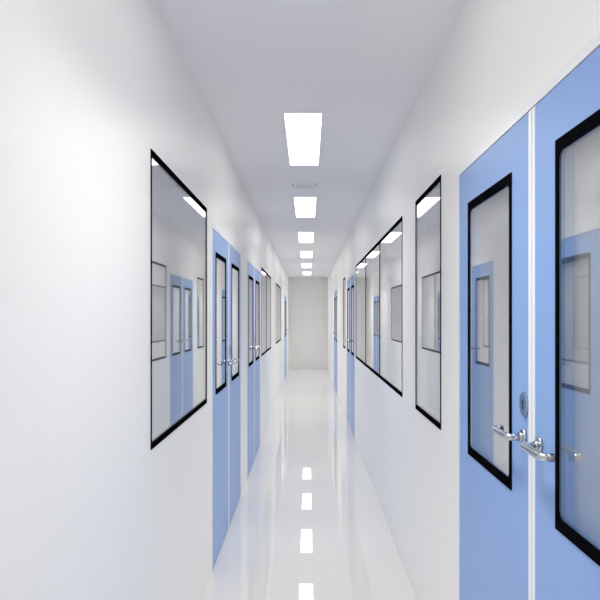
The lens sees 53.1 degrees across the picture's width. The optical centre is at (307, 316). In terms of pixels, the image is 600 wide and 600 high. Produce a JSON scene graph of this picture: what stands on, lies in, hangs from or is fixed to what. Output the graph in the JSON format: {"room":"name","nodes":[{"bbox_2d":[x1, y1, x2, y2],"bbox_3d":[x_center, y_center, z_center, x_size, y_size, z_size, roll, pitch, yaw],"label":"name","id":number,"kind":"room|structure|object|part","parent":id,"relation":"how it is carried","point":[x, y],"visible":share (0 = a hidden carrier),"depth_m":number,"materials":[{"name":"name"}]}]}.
{"room":"cleanroom corridor","nodes":[
{"label":"cleanroom corridor","id":0,"kind":"room"},
{"bbox_2d":[0,0,288,599],"bbox_3d":[-0.640,0.182,7.300,0.080,2.835,23.000,0,0,0],"label":"wall","id":1,"kind":"structure","parent":0,"point":[89,511],"depth_m":1.70,"materials":[{"name":"white paint"}]},
{"bbox_2d":[151,149,206,449],"bbox_3d":[-0.636,-0.068,2.917,0.078,1.149,1.261,0,0,0],"label":"window","id":2,"kind":"structure","parent":1,"relation":"in","point":[178,217],"depth_m":2.72,"materials":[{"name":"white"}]},
{"bbox_2d":[212,223,240,571],"bbox_3d":[-0.607,0.505,4.553,0.126,2.190,1.632,0,0,0],"label":"door","id":3,"kind":"structure","parent":1,"relation":"in","point":[226,257],"depth_m":4.32,"materials":[{"name":"blue metal"}]},
{"bbox_3d":[-0.604,0.041,4.146,0.004,0.905,0.465,0,0,0],"label":"glass pane","id":4,"kind":"part","parent":3,"relation":"part of","materials":[{"name":"clear glass"}]},
{"bbox_3d":[-0.572,0.338,4.434,0.057,0.041,0.163,0,0,0],"label":"lever handle","id":5,"kind":"part","parent":3,"relation":"part of","materials":[{"name":"silver metal"}]},
{"bbox_3d":[-0.604,0.041,4.960,0.004,0.905,0.465,0,0,0],"label":"glass pane","id":6,"kind":"part","parent":3,"relation":"part of","materials":[{"name":"clear glass"}]},
{"bbox_2d":[247,257,260,476],"bbox_3d":[-0.607,0.505,6.720,0.126,2.190,1.632,0,0,0],"label":"door","id":7,"kind":"structure","parent":1,"relation":"in","point":[253,272],"depth_m":6.62,"materials":[{"name":"blue metal"}]},
{"bbox_3d":[-0.604,0.041,6.313,0.004,0.905,0.465,0,0,0],"label":"glass pane","id":8,"kind":"part","parent":7,"relation":"part of","materials":[{"name":"clear glass"}]},
{"bbox_3d":[-0.634,0.505,6.720,0.071,2.190,1.632,0,0,0],"label":"frame","id":9,"kind":"part","parent":7,"relation":"part of","materials":[{"name":"blue"}]},
{"bbox_3d":[-0.604,0.041,7.127,0.004,0.905,0.465,0,0,0],"label":"glass pane","id":10,"kind":"part","parent":7,"relation":"part of","materials":[{"name":"clear glass"}]},
{"bbox_2d":[261,267,270,355],"bbox_3d":[-0.636,-0.068,8.680,0.078,1.149,1.960,0,0,0],"label":"window","id":11,"kind":"structure","parent":1,"relation":"in","point":[265,278],"depth_m":8.49,"materials":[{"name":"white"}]},
{"bbox_3d":[-0.604,-0.068,8.193,0.005,1.124,0.961,0,0,0],"label":"glass pane","id":12,"kind":"part","parent":11,"relation":"part of","materials":[{"name":"clear glass"}]},
{"bbox_3d":[-0.604,-0.068,9.167,0.005,1.124,0.961,0,0,0],"label":"glass pane","id":13,"kind":"part","parent":11,"relation":"part of","materials":[{"name":"clear glass"}]},
{"bbox_2d":[276,283,280,343],"bbox_3d":[-0.636,-0.068,12.200,0.078,1.149,2.000,0,0,0],"label":"window","id":14,"kind":"structure","parent":1,"relation":"in","point":[278,288],"depth_m":12.23,"materials":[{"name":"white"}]},
{"bbox_2d":[284,294,287,378],"bbox_3d":[-0.607,0.505,16.000,0.126,2.190,1.632,0,0,0],"label":"door","id":15,"kind":"structure","parent":1,"relation":"in","point":[285,296],"depth_m":16.00,"materials":[{"name":"blue metal"}]},
{"bbox_2d":[289,278,327,367],"bbox_3d":[0.007,0.182,18.850,1.375,2.835,0.100,0,0,0],"label":"wall","id":16,"kind":"structure","parent":0,"point":[308,297],"depth_m":18.80,"materials":[{"name":"white paint"}]},
{"bbox_2d":[202,368,416,599],"bbox_3d":[0.007,1.650,7.300,1.375,0.100,23.200,0,0,0],"label":"floor","id":17,"kind":"structure","parent":0,"point":[308,522],"depth_m":4.69,"materials":[{"name":"plastic"}]},
{"bbox_2d":[154,0,465,277],"bbox_3d":[0.007,-1.285,7.300,1.375,0.100,23.200,0,0,0],"label":"ceiling","id":18,"kind":"structure","parent":0,"point":[364,65],"depth_m":3.19,"materials":[{"name":"white paint"}]},
{"bbox_2d":[283,113,322,165],"bbox_3d":[-0.030,-1.250,4.260,0.238,0.031,1.258,0,0,0],"label":"recessed light","id":19,"kind":"object","parent":18,"relation":"in","point":[303,130],"visible":0.85,"depth_m":4.14,"materials":[{"name":"white plastic"}]},
{"bbox_2d":[288,181,319,187],"bbox_3d":[-0.035,-1.231,5.600,0.304,0.007,0.304,0,0,0],"label":"ceiling vent","id":20,"kind":"object","parent":18,"relation":"in","point":[298,184],"visible":1,"depth_m":5.58,"materials":[{"name":"white plastic"}]},
{"bbox_2d":[294,197,316,216],"bbox_3d":[-0.030,-1.250,6.810,0.238,0.031,1.258,0,0,0],"label":"recessed light","id":21,"kind":"object","parent":18,"relation":"in","point":[304,206],"visible":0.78,"depth_m":6.73,"materials":[{"name":"white plastic"}]},
{"bbox_2d":[298,232,313,242],"bbox_3d":[-0.030,-1.250,9.360,0.238,0.031,1.258,0,0,0],"label":"recessed light","id":22,"kind":"object","parent":18,"relation":"in","point":[304,237],"visible":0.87,"depth_m":9.35,"materials":[{"name":"white plastic"}]},
{"bbox_2d":[300,251,312,257],"bbox_3d":[-0.030,-1.250,11.910,0.238,0.031,1.258,0,0,0],"label":"recessed light","id":23,"kind":"object","parent":18,"relation":"in","point":[304,254],"visible":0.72,"depth_m":11.89,"materials":[{"name":"white plastic"}]},
{"bbox_2d":[302,263,311,267],"bbox_3d":[-0.030,-1.250,14.460,0.238,0.031,1.258,0,0,0],"label":"recessed light","id":24,"kind":"object","parent":18,"relation":"in","point":[304,265],"visible":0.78,"depth_m":14.44,"materials":[{"name":"white plastic"}]},
{"bbox_2d":[328,0,599,599],"bbox_3d":[0.655,0.182,7.300,0.080,2.835,23.000,0,0,0],"label":"wall","id":25,"kind":"structure","parent":0,"point":[496,55],"depth_m":2.79,"materials":[{"name":"white paint"}]},
{"bbox_2d":[333,289,336,390],"bbox_3d":[0.622,0.498,13.400,0.126,2.204,1.632,0,0,0],"label":"door","id":26,"kind":"structure","parent":25,"relation":"in","point":[335,291],"depth_m":13.42,"materials":[{"name":"blue metal"}]},
{"bbox_3d":[0.619,0.043,13.807,0.004,0.936,0.465,0,0,0],"label":"glass pane","id":27,"kind":"part","parent":26,"relation":"part of","materials":[{"name":"clear glass"}]},
{"bbox_3d":[0.619,0.043,12.993,0.004,0.936,0.465,0,0,0],"label":"glass pane","id":28,"kind":"part","parent":26,"relation":"part of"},
{"bbox_2d":[343,278,344,347],"bbox_3d":[0.651,-0.068,10.160,0.078,1.180,0.580,0,0,0],"label":"window","id":29,"kind":"structure","parent":25,"relation":"in","point":[344,278],"depth_m":10.13,"materials":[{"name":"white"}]},
{"bbox_2d":[346,271,354,436],"bbox_3d":[0.622,0.498,8.700,0.126,2.204,1.632,0,0,0],"label":"door","id":30,"kind":"structure","parent":25,"relation":"in","point":[350,339],"depth_m":8.50,"materials":[{"name":"blue metal"}]},
{"bbox_3d":[0.619,0.043,9.107,0.004,0.936,0.465,0,0,0],"label":"glass pane","id":31,"kind":"part","parent":30,"relation":"part of","materials":[{"name":"clear glass"}]},
{"bbox_3d":[0.619,0.043,8.293,0.004,0.936,0.465,0,0,0],"label":"glass pane","id":32,"kind":"part","parent":30,"relation":"part of","materials":[{"name":"clear glass"}]},
{"bbox_2d":[356,216,401,396],"bbox_3d":[0.651,-0.068,5.798,0.078,1.180,3.785,0,0,0],"label":"window","id":33,"kind":"structure","parent":25,"relation":"in","point":[379,272],"depth_m":4.96,"materials":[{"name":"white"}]},
{"bbox_3d":[0.619,-0.068,7.047,0.005,1.155,1.261,0,0,0],"label":"glass pane","id":34,"kind":"part","parent":33,"relation":"part of","materials":[{"name":"clear glass"}]},
{"bbox_3d":[0.619,-0.068,5.782,0.005,1.155,1.242,0,0,0],"label":"glass pane","id":35,"kind":"part","parent":33,"relation":"part of","materials":[{"name":"clear glass"}]},
{"bbox_3d":[0.619,-0.068,4.533,0.005,1.155,1.231,0,0,0],"label":"glass pane","id":36,"kind":"part","parent":33,"relation":"part of","materials":[{"name":"clear glass"}]},
{"bbox_2d":[415,175,440,429],"bbox_3d":[0.651,-0.068,3.095,0.078,1.180,0.650,0,0,0],"label":"window","id":37,"kind":"structure","parent":25,"relation":"in","point":[428,205],"depth_m":3.10,"materials":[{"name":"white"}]},
{"bbox_3d":[0.653,-0.068,3.095,0.074,1.177,0.647,0,0,0],"label":"frame","id":38,"kind":"part","parent":37,"relation":"part of","materials":[{"name":"black"}]},
{"bbox_2d":[457,30,599,599],"bbox_3d":[0.622,0.498,1.650,0.126,2.204,1.632,0,0,0],"label":"door","id":39,"kind":"structure","parent":25,"relation":"in","point":[528,198],"depth_m":1.64,"materials":[{"name":"blue metal"}]},
{"bbox_3d":[0.619,0.043,2.057,0.004,0.936,0.465,0,0,0],"label":"glass pane","id":40,"kind":"part","parent":39,"relation":"part of","materials":[{"name":"glass"}]},
{"bbox_3d":[0.658,0.043,2.057,0.006,0.936,0.465,0,0,0],"label":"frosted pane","id":41,"kind":"part","parent":39,"relation":"part of","materials":[{"name":"clear glass"}]},
{"bbox_3d":[0.587,0.338,1.769,0.057,0.041,0.163,0,0,0],"label":"lever handle","id":42,"kind":"part","parent":39,"relation":"part of","materials":[{"name":"silver metal"}]},
{"bbox_3d":[0.613,0.248,1.703,0.007,0.072,0.060,0,0,0],"label":"lock plate","id":43,"kind":"part","parent":39,"relation":"part of","materials":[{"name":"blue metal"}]},
{"bbox_3d":[0.587,0.338,1.531,0.057,0.041,0.163,0,0,0],"label":"lever handle","id":44,"kind":"part","parent":39,"relation":"part of","materials":[{"name":"silver metal"}]},
{"bbox_3d":[0.658,0.043,1.243,0.006,0.936,0.465,0,0,0],"label":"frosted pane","id":45,"kind":"part","parent":39,"relation":"part of","materials":[{"name":"clear glass"}]}
]}

